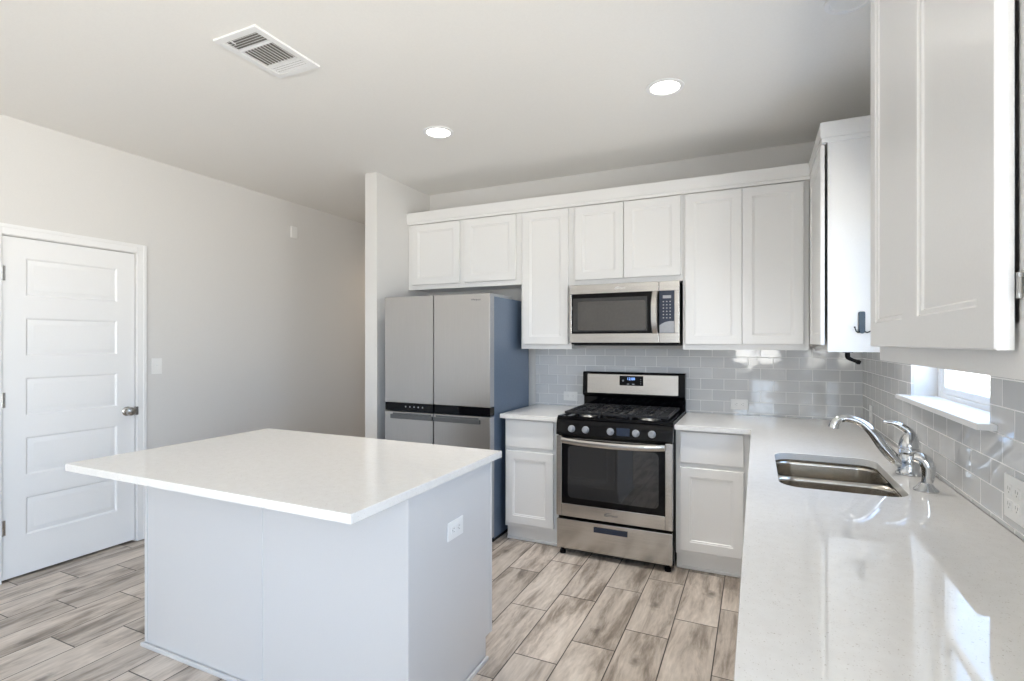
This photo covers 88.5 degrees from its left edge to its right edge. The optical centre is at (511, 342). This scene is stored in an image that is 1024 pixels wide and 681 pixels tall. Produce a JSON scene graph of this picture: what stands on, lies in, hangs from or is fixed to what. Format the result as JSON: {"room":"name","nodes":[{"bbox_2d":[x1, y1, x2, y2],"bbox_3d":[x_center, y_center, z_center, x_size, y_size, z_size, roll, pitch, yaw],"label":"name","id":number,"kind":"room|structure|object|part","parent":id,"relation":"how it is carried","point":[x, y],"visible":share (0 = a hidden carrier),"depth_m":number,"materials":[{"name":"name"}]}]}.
{"room":"kitchen","nodes":[
{"label":"kitchen","id":0,"kind":"room"},
{"bbox_2d":[0,114,364,540],"bbox_3d":[-3.281,0.035,2.705,0.150,2.770,10.350,0,0,25],"label":"wall","id":1,"kind":"structure","parent":0,"point":[252,325],"depth_m":4.33,"materials":[{"name":"paint"}]},
{"bbox_2d":[0,223,146,584],"bbox_3d":[-2.850,0.356,3.432,0.096,2.127,0.870,0,0,25],"label":"door","id":2,"kind":"structure","parent":1,"relation":"in","point":[67,311],"depth_m":3.39,"materials":[{"name":"paint"}]},
{"bbox_3d":[-2.700,0.483,3.711,0.060,0.066,0.066,0,0,25],"label":"knob","id":3,"kind":"part","parent":2,"relation":"part of","materials":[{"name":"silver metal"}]},
{"bbox_3d":[-2.695,0.485,3.770,0.022,0.060,0.018,0,0,25],"label":"strike plate","id":4,"kind":"part","parent":2,"relation":"part of","materials":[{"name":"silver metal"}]},
{"bbox_2d":[152,358,161,373],"bbox_3d":[-2.632,0.171,3.900,0.015,0.116,0.073,0,0,25],"label":"light switch","id":5,"kind":"object","parent":1,"relation":"attached to","point":[156,362],"visible":1,"depth_m":3.90,"materials":[{"name":"white plastic"}]},
{"bbox_2d":[290,226,296,238],"bbox_3d":[-2.094,-1.062,5.046,0.023,0.111,0.072,0,0,25],"label":"door chime","id":6,"kind":"object","parent":1,"relation":"attached to","point":[293,230],"visible":1,"depth_m":5.03,"materials":[{"name":"white plastic"}]},
{"bbox_2d":[0,531,740,680],"bbox_3d":[-1.101,1.480,1.689,4.960,0.120,10.650,0,0,25],"label":"floor","id":7,"kind":"structure","parent":0,"point":[572,615],"depth_m":2.70,"materials":[{"name":"brown wood"}]},
{"bbox_2d":[140,462,491,680],"bbox_3d":[-0.911,0.978,2.433,1.529,0.884,0.652,0,0,25],"label":"kitchen island","id":8,"kind":"object","parent":7,"relation":"on","point":[234,591],"visible":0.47,"depth_m":2.10,"materials":[{"name":"paint"}]},
{"bbox_3d":[-1.367,0.978,2.310,0.770,0.884,0.012,0,0,25],"label":"panel","id":9,"kind":"part","parent":8,"relation":"part of","materials":[{"name":"paint"}]},
{"bbox_2d":[65,428,501,523],"bbox_3d":[-0.962,0.521,2.337,1.545,0.030,1.012,0,0,25],"label":"island countertop","id":10,"kind":"structure","parent":8,"relation":"on","point":[337,478],"depth_m":2.14,"materials":[{"name":"white stone"}]},
{"bbox_3d":[-0.923,1.411,2.407,1.529,0.019,0.596,0,0,25],"label":"shoe moulding","id":11,"kind":"part","parent":8,"relation":"part of","materials":[{"name":"paint"}]},
{"bbox_3d":[-0.689,0.978,1.994,0.717,0.884,0.012,0,0,25],"label":"panel","id":12,"kind":"part","parent":8,"relation":"part of","materials":[{"name":"paint"}]},
{"bbox_3d":[-0.234,0.978,2.126,0.012,0.884,0.635,0,0,25],"label":"panel","id":13,"kind":"part","parent":8,"relation":"part of","materials":[{"name":"paint"}]},
{"bbox_2d":[447,515,462,541],"bbox_3d":[-0.227,0.747,2.117,0.008,0.073,0.116,0,0,25],"label":"wall outlet","id":14,"kind":"object","parent":8,"relation":"attached to","point":[455,527],"visible":1,"depth_m":2.11,"materials":[{"name":"white plastic"}]},
{"bbox_2d":[451,525,455,534],"bbox_3d":[-0.234,0.747,2.098,0.002,0.033,0.029,0,0,25],"label":"receptacle","id":15,"kind":"object","parent":14,"relation":"attached to","point":[453,527],"depth_m":2.10,"materials":[{"name":"white plastic"}]},
{"bbox_2d":[457,522,460,531],"bbox_3d":[-0.216,0.747,2.135,0.002,0.033,0.029,0,0,25],"label":"receptacle","id":16,"kind":"object","parent":14,"relation":"attached to","point":[458,523],"depth_m":2.14,"materials":[{"name":"white plastic"}]},
{"bbox_2d":[385,293,528,541],"bbox_3d":[-0.421,0.534,4.162,0.910,1.772,0.721,0,0,25],"label":"refrigerator","id":17,"kind":"object","parent":7,"relation":"on","point":[454,363],"visible":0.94,"depth_m":3.84,"materials":[{"name":"metal"}]},
{"bbox_3d":[-0.776,0.051,3.956,0.442,0.802,0.014,0,0,25],"label":"door","id":18,"kind":"part","parent":17,"relation":"part of","materials":[{"name":"metal"}]},
{"bbox_3d":[-0.776,0.948,3.956,0.442,0.855,0.014,0,0,25],"label":"door","id":19,"kind":"part","parent":17,"relation":"part of","materials":[{"name":"metal"}]},
{"bbox_3d":[-0.755,0.550,3.929,0.375,0.044,0.016,0,0,25],"label":"door handle","id":20,"kind":"part","parent":17,"relation":"part of","materials":[{"name":"grey metal"}]},
{"bbox_3d":[-0.399,0.550,3.764,0.385,0.044,0.016,0,0,25],"label":"door handle","id":21,"kind":"part","parent":17,"relation":"part of","materials":[{"name":"grey metal"}]},
{"bbox_3d":[-0.361,0.051,3.762,0.462,0.802,0.014,0,0,25],"label":"door","id":22,"kind":"part","parent":17,"relation":"part of","materials":[{"name":"metal"}]},
{"bbox_3d":[-0.361,0.948,3.762,0.462,0.855,0.014,0,0,25],"label":"door","id":23,"kind":"part","parent":17,"relation":"part of","materials":[{"name":"metal"}]},
{"bbox_2d":[505,418,558,545],"bbox_3d":[0.262,0.978,3.981,0.413,0.884,0.622,0,0,25],"label":"base cabinet","id":24,"kind":"object","parent":7,"relation":"on","point":[531,515],"visible":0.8,"depth_m":3.71,"materials":[{"name":"paint"}]},
{"bbox_3d":[0.123,0.645,3.713,0.365,0.192,0.019,0,0,25],"label":"drawer","id":25,"kind":"part","parent":24,"relation":"part of","materials":[{"name":"paint"}]},
{"bbox_3d":[0.123,1.029,3.713,0.365,0.518,0.019,0,0,25],"label":"door","id":26,"kind":"part","parent":24,"relation":"part of","materials":[{"name":"paint"}]},
{"bbox_2d":[500,404,576,421],"bbox_3d":[0.248,0.521,3.968,0.433,0.030,0.658,0,0,25],"label":"countertop","id":27,"kind":"structure","parent":24,"relation":"on","point":[540,412],"depth_m":3.83,"materials":[{"name":"white stone"}]},
{"bbox_2d":[556,371,685,571],"bbox_3d":[0.777,0.820,3.675,0.761,1.198,0.722,0,0,25],"label":"gas range","id":28,"kind":"object","parent":7,"relation":"on","point":[616,450],"visible":0.99,"depth_m":3.42,"materials":[{"name":"silver metal"}]},
{"bbox_3d":[0.392,0.571,3.488,0.047,0.048,0.039,0,0,25],"label":"knob","id":29,"kind":"part","parent":28,"relation":"part of","materials":[{"name":"grey plastic"}]},
{"bbox_3d":[0.478,0.571,3.444,0.047,0.048,0.039,0,0,25],"label":"knob","id":30,"kind":"part","parent":28,"relation":"part of","materials":[{"name":"grey plastic"}]},
{"bbox_3d":[0.633,1.220,3.388,0.220,0.035,0.009,0,0,25],"label":"drawer handle","id":31,"kind":"part","parent":28,"relation":"part of","materials":[{"name":"grey metal"}]},
{"bbox_3d":[0.628,0.571,3.372,0.047,0.048,0.039,0,0,25],"label":"knob","id":32,"kind":"part","parent":28,"relation":"part of","materials":[{"name":"grey plastic"}]},
{"bbox_3d":[0.632,0.653,3.371,0.683,0.047,0.048,0,0,25],"label":"door handle","id":33,"kind":"part","parent":28,"relation":"part of","materials":[{"name":"metal"}]},
{"bbox_3d":[0.649,0.870,3.408,0.675,0.404,0.041,0,0,25],"label":"door glass","id":34,"kind":"part","parent":28,"relation":"part of","materials":[{"name":"black glass"}]},
{"bbox_3d":[0.652,1.276,3.408,0.753,0.197,0.044,0,0,25],"label":"storage drawer","id":35,"kind":"part","parent":28,"relation":"part of","materials":[{"name":"metal"}]},
{"bbox_3d":[0.652,0.890,3.406,0.757,0.536,0.045,0,0,25],"label":"oven door","id":36,"kind":"part","parent":28,"relation":"part of","materials":[{"name":"metal"}]},
{"bbox_3d":[0.650,0.566,3.402,0.761,0.102,0.054,0,0,25],"label":"control panel","id":37,"kind":"part","parent":28,"relation":"part of","materials":[{"name":"black metal"}]},
{"bbox_2d":[557,406,684,425],"bbox_3d":[0.777,0.494,3.675,0.761,0.041,0.593,0,0,25],"label":"cooktop","id":38,"kind":"object","parent":28,"relation":"in","point":[585,415],"depth_m":3.50,"materials":[{"name":"black metal"}]},
{"bbox_3d":[0.708,0.569,3.351,0.085,0.050,0.008,0,0,25],"label":"badge plate","id":39,"kind":"part","parent":28,"relation":"part of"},
{"bbox_3d":[0.775,0.571,3.305,0.047,0.048,0.039,0,0,25],"label":"knob","id":40,"kind":"part","parent":28,"relation":"part of","materials":[{"name":"grey plastic"}]},
{"bbox_3d":[0.868,0.571,3.266,0.047,0.048,0.039,0,0,25],"label":"knob","id":41,"kind":"part","parent":28,"relation":"part of","materials":[{"name":"grey plastic"}]},
{"bbox_2d":[676,430,750,577],"bbox_3d":[1.356,0.978,3.471,0.447,0.884,0.622,0,0,25],"label":"base cabinet","id":42,"kind":"object","parent":7,"relation":"on","point":[712,467],"visible":0.73,"depth_m":3.21,"materials":[{"name":"paint"}]},
{"bbox_3d":[1.214,0.645,3.204,0.363,0.192,0.019,0,0,25],"label":"drawer","id":43,"kind":"part","parent":42,"relation":"part of","materials":[{"name":"paint"}]},
{"bbox_3d":[1.214,1.029,3.204,0.363,0.518,0.019,0,0,25],"label":"door","id":44,"kind":"part","parent":42,"relation":"part of","materials":[{"name":"paint"}]},
{"bbox_2d":[674,412,1023,680],"bbox_3d":[0.947,0.521,1.848,1.081,0.030,3.910,0,0,25],"label":"countertop","id":45,"kind":"structure","parent":42,"relation":"on","point":[835,585],"depth_m":1.14,"materials":[{"name":"white stone"}]},
{"bbox_2d":[776,459,901,496],"bbox_3d":[1.263,0.643,2.077,0.447,0.214,0.702,0,0,25],"label":"sink","id":46,"kind":"object","parent":45,"relation":"in","point":[850,478],"visible":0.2,"depth_m":2.28,"materials":[{"name":"metal"}]},
{"bbox_3d":[1.335,0.647,2.232,0.407,0.206,0.318,0,0,25],"label":"bowl","id":47,"kind":"part","parent":46,"relation":"part of","materials":[{"name":"metal"}]},
{"bbox_3d":[1.193,0.647,1.927,0.407,0.206,0.330,0,0,25],"label":"bowl","id":48,"kind":"part","parent":46,"relation":"part of","materials":[{"name":"metal"}]},
{"bbox_2d":[828,415,920,476],"bbox_3d":[1.427,0.396,2.071,0.312,0.218,0.088,0,0,25],"label":"kitchen faucet","id":49,"kind":"object","parent":45,"relation":"on","point":[908,444],"visible":0.98,"depth_m":2.03,"materials":[{"name":"silver metal"}]},
{"bbox_3d":[1.407,0.390,2.080,0.268,0.206,0.046,0,0,25],"label":"spout","id":50,"kind":"part","parent":49,"relation":"part of","materials":[{"name":"silver metal"}]},
{"bbox_3d":[1.507,0.351,2.034,0.115,0.101,0.066,0,0,25],"label":"lever handle","id":51,"kind":"part","parent":49,"relation":"part of","materials":[{"name":"silver metal"}]},
{"bbox_2d":[913,452,939,493],"bbox_3d":[1.417,0.441,1.798,0.072,0.129,0.072,0,0,25],"label":"sprayer","id":52,"kind":"object","parent":45,"relation":"on","point":[928,467],"visible":1,"depth_m":1.78,"materials":[{"name":"silver metal"}]},
{"bbox_2d":[365,172,429,438],"bbox_3d":[-0.498,0.035,5.496,0.120,2.770,2.938,0,0,25],"label":"wall partition","id":53,"kind":"structure","parent":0,"point":[388,201],"depth_m":4.19,"materials":[{"name":"paint"}]},
{"bbox_2d":[0,0,870,223],"bbox_3d":[-1.101,-1.410,1.689,4.960,0.120,10.650,0,0,25],"label":"ceiling","id":54,"kind":"structure","parent":0,"point":[526,90],"depth_m":2.74,"materials":[{"name":"paint"}]},
{"bbox_2d":[213,24,319,78],"bbox_3d":[-1.132,-1.342,2.444,0.267,0.014,0.367,0,0,25],"label":"ceiling vent","id":55,"kind":"object","parent":54,"relation":"in","point":[252,43],"visible":1,"depth_m":2.42,"materials":[{"name":"metal"}]},
{"bbox_2d":[423,126,453,138],"bbox_3d":[-0.471,-1.346,3.363,0.196,0.007,0.196,0,0,25],"label":"recessed light","id":56,"kind":"object","parent":54,"relation":"in","point":[438,132],"visible":1,"depth_m":3.36,"materials":[{"name":"paint"}]},
{"bbox_2d":[646,78,683,95],"bbox_3d":[0.806,-1.346,2.771,0.196,0.007,0.196,0,0,25],"label":"recessed light","id":57,"kind":"object","parent":54,"relation":"in","point":[665,86],"visible":1,"depth_m":2.76,"materials":[{"name":"paint"}]},
{"bbox_2d":[824,0,870,14],"bbox_3d":[1.328,-1.345,2.067,0.176,0.008,0.176,0,0,25],"label":"recessed light","id":58,"kind":"object","parent":54,"relation":"in","point":[833,7],"visible":0.99,"depth_m":2.10,"materials":[{"name":"paint"}]},
{"bbox_2d":[430,141,828,419],"bbox_3d":[0.857,0.035,4.141,3.482,2.770,0.150,0,0,25],"label":"wall","id":59,"kind":"structure","parent":0,"point":[800,153],"depth_m":4.07,"materials":[{"name":"paint"}]},
{"bbox_2d":[409,213,521,292],"bbox_3d":[-0.344,-0.739,4.428,1.059,0.572,0.344,0,0,25],"label":"upper cabinet","id":60,"kind":"object","parent":59,"relation":"attached to","point":[485,253],"visible":0.95,"depth_m":4.27,"materials":[{"name":"paint"}]},
{"bbox_3d":[-0.636,-0.745,4.384,0.464,0.507,0.019,0,0,25],"label":"door","id":61,"kind":"part","parent":60,"relation":"part of","materials":[{"name":"paint"}]},
{"bbox_3d":[-0.176,-0.745,4.170,0.457,0.507,0.019,0,0,25],"label":"door","id":62,"kind":"part","parent":60,"relation":"part of","materials":[{"name":"paint"}]},
{"bbox_2d":[522,207,584,348],"bbox_3d":[0.322,-0.490,4.117,0.409,1.070,0.344,0,0,25],"label":"upper cabinet","id":63,"kind":"object","parent":59,"relation":"attached to","point":[547,234],"visible":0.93,"depth_m":3.96,"materials":[{"name":"paint"}]},
{"bbox_3d":[0.251,-0.494,3.970,0.366,1.007,0.019,0,0,25],"label":"door","id":64,"kind":"part","parent":63,"relation":"part of","materials":[{"name":"paint"}]},
{"bbox_2d":[572,195,682,285],"bbox_3d":[0.864,-0.724,3.864,0.786,0.602,0.344,0,0,25],"label":"upper cabinet","id":65,"kind":"object","parent":59,"relation":"attached to","point":[633,241],"visible":0.91,"depth_m":3.69,"materials":[{"name":"paint"}]},
{"bbox_3d":[0.627,-0.729,3.795,0.357,0.538,0.019,0,0,25],"label":"door","id":66,"kind":"part","parent":65,"relation":"part of","materials":[{"name":"paint"}]},
{"bbox_2d":[569,280,682,345],"bbox_3d":[0.841,-0.200,3.828,0.773,0.437,0.410,0,0,25],"label":"microwave","id":67,"kind":"object","parent":65,"relation":"attached to","point":[637,313],"visible":0.99,"depth_m":3.66,"materials":[{"name":"silver metal"}]},
{"bbox_3d":[0.722,-0.210,3.712,0.618,0.286,0.030,0,0,25],"label":"door glass","id":68,"kind":"part","parent":67,"relation":"part of","materials":[{"name":"black glass"}]},
{"bbox_3d":[0.964,-0.209,3.567,0.046,0.290,0.040,0,0,25],"label":"door handle","id":69,"kind":"part","parent":67,"relation":"part of","materials":[{"name":"metal"}]},
{"bbox_3d":[0.967,-0.729,3.637,0.383,0.538,0.019,0,0,25],"label":"door","id":70,"kind":"part","parent":65,"relation":"part of","materials":[{"name":"paint"}]},
{"bbox_2d":[536,349,862,419],"bbox_3d":[1.235,0.276,3.876,2.290,0.460,0.008,0,0,25],"label":"wall tile","id":71,"kind":"structure","parent":59,"relation":"attached to","point":[812,384],"depth_m":3.71,"materials":[{"name":"grey tile"}]},
{"bbox_2d":[564,391,576,400],"bbox_3d":[0.470,0.426,4.224,0.116,0.073,0.008,0,0,25],"label":"wall outlet","id":72,"kind":"object","parent":71,"relation":"attached to","point":[568,395],"visible":1,"depth_m":4.22,"materials":[{"name":"white plastic"}]},
{"bbox_2d":[731,399,748,409],"bbox_3d":[1.600,0.432,3.697,0.116,0.073,0.008,0,0,25],"label":"wall outlet","id":73,"kind":"object","parent":71,"relation":"attached to","point":[740,404],"visible":1,"depth_m":3.69,"materials":[{"name":"white plastic"}]},
{"bbox_2d":[683,180,808,349],"bbox_3d":[1.559,-0.490,3.540,0.745,1.070,0.344,0,0,25],"label":"upper cabinet","id":74,"kind":"object","parent":59,"relation":"attached to","point":[746,250],"visible":0.98,"depth_m":3.38,"materials":[{"name":"paint"}]},
{"bbox_3d":[1.326,-0.494,3.469,0.350,1.007,0.019,0,0,25],"label":"door","id":75,"kind":"part","parent":74,"relation":"part of","materials":[{"name":"paint"}]},
{"bbox_3d":[1.645,-0.494,3.320,0.347,1.007,0.019,0,0,25],"label":"door","id":76,"kind":"part","parent":74,"relation":"part of","materials":[{"name":"paint"}]},
{"bbox_2d":[881,365,1023,541],"bbox_3d":[0.617,0.035,-0.327,0.141,2.770,8.150,0,0,25],"label":"wall","id":77,"kind":"structure","parent":0,"point":[925,379],"depth_m":2.30,"materials":[{"name":"paint"}]},
{"bbox_2d":[810,137,879,364],"bbox_3d":[1.915,-0.459,3.023,0.336,1.132,0.979,0,0,25],"label":"upper cabinet","id":78,"kind":"object","parent":77,"relation":"attached to","point":[840,179],"depth_m":2.61,"materials":[{"name":"paint"}]},
{"bbox_2d":[407,115,870,225],"bbox_3d":[0.482,-1.054,3.502,3.340,0.099,0.680,0,0,25],"label":"crown molding","id":79,"kind":"structure","parent":78,"relation":"on","point":[857,127],"depth_m":3.58,"materials":[{"name":"paint"}]},
{"bbox_3d":[1.695,-0.494,2.926,0.019,1.007,0.600,0,0,25],"label":"door","id":80,"kind":"part","parent":78,"relation":"part of","materials":[{"name":"paint"}]},
{"bbox_3d":[1.704,0.074,2.636,0.079,0.066,0.038,0,0,25],"label":"towel bracket","id":81,"kind":"part","parent":78,"relation":"part of","materials":[{"name":"black metal"}]},
{"bbox_2d":[854,311,870,333],"bbox_3d":[1.712,-0.100,2.558,0.085,0.108,0.034,0,0,25],"label":"hook","id":82,"kind":"object","parent":78,"relation":"attached to","point":[861,315],"visible":0.83,"depth_m":2.57,"materials":[{"name":"black plastic"}]},
{"bbox_3d":[1.713,-0.102,2.573,0.028,0.104,0.008,0,0,25],"label":"plate","id":83,"kind":"part","parent":82,"relation":"part of","materials":[{"name":"grey metal"}]},
{"bbox_2d":[863,352,1023,540],"bbox_3d":[1.435,0.276,1.604,0.008,0.460,3.940,0,0,25],"label":"wall tile","id":84,"kind":"structure","parent":77,"relation":"attached to","point":[974,463],"depth_m":1.74,"materials":[{"name":"grey tile"}]},
{"bbox_2d":[869,405,872,425],"bbox_3d":[2.137,0.430,3.130,0.008,0.116,0.073,0,0,25],"label":"wall outlet","id":85,"kind":"object","parent":84,"relation":"attached to","point":[870,406],"visible":0.96,"depth_m":3.10,"materials":[{"name":"white plastic"}]},
{"bbox_2d":[1004,473,1023,527],"bbox_3d":[1.322,0.412,1.383,0.008,0.116,0.120,0,0,25],"label":"wall outlet","id":86,"kind":"object","parent":84,"relation":"attached to","point":[1013,487],"visible":1,"depth_m":1.38,"materials":[{"name":"white plastic"}]},
{"bbox_2d":[1006,483,1011,495],"bbox_3d":[1.330,0.392,1.405,0.002,0.029,0.033,0,0,25],"label":"receptacle","id":87,"kind":"object","parent":86,"relation":"attached to","point":[1008,485],"depth_m":1.41,"materials":[{"name":"white plastic"}]},
{"bbox_2d":[1006,498,1011,510],"bbox_3d":[1.330,0.432,1.405,0.002,0.029,0.033,0,0,25],"label":"receptacle","id":88,"kind":"object","parent":86,"relation":"attached to","point":[1008,500],"depth_m":1.41,"materials":[{"name":"white plastic"}]},
{"bbox_2d":[1014,487,1019,500],"bbox_3d":[1.310,0.392,1.363,0.002,0.029,0.033,0,0,25],"label":"receptacle","id":89,"kind":"object","parent":86,"relation":"attached to","point":[1016,489],"depth_m":1.36,"materials":[{"name":"white plastic"}]},
{"bbox_2d":[1014,503,1019,516],"bbox_3d":[1.310,0.432,1.363,0.002,0.029,0.033,0,0,25],"label":"receptacle","id":90,"kind":"object","parent":86,"relation":"attached to","point":[1016,505],"depth_m":1.36,"materials":[{"name":"white plastic"}]},
{"bbox_2d":[895,368,997,430],"bbox_3d":[1.631,-0.230,1.912,0.196,0.960,0.984,0,0,25],"label":"window sill","id":91,"kind":"structure","parent":77,"relation":"in","point":[972,410],"depth_m":1.94,"materials":[{"name":"plastic"}]},
{"bbox_3d":[1.605,0.240,1.924,0.140,0.019,0.984,0,0,25],"label":"sill","id":92,"kind":"part","parent":91,"relation":"part of","materials":[{"name":"paint"}]},
{"bbox_3d":[1.694,-0.230,1.881,0.055,0.960,0.870,0,0,25],"label":"frame","id":93,"kind":"part","parent":91,"relation":"part of","materials":[{"name":"plastic"}]},
{"bbox_3d":[1.695,-0.231,1.881,0.040,0.890,0.802,0,0,25],"label":"sash","id":94,"kind":"part","parent":91,"relation":"part of","materials":[{"name":"plastic"}]},
{"bbox_2d":[871,0,1023,379],"bbox_3d":[0.922,-0.529,0.925,0.363,1.149,0.887,0,0,25],"label":"upper cabinet","id":95,"kind":"object","parent":77,"relation":"attached to","point":[947,76],"visible":1,"depth_m":0.83,"materials":[{"name":"paint"}]},
{"bbox_3d":[0.857,-0.494,1.184,0.019,1.007,0.388,0,0,25],"label":"door","id":96,"kind":"part","parent":95,"relation":"part of","materials":[{"name":"paint"}]},
{"bbox_3d":[0.688,-0.494,0.826,0.019,1.007,0.394,0,0,24],"label":"door","id":97,"kind":"part","parent":95,"relation":"part of","materials":[{"name":"paint"}]}
]}

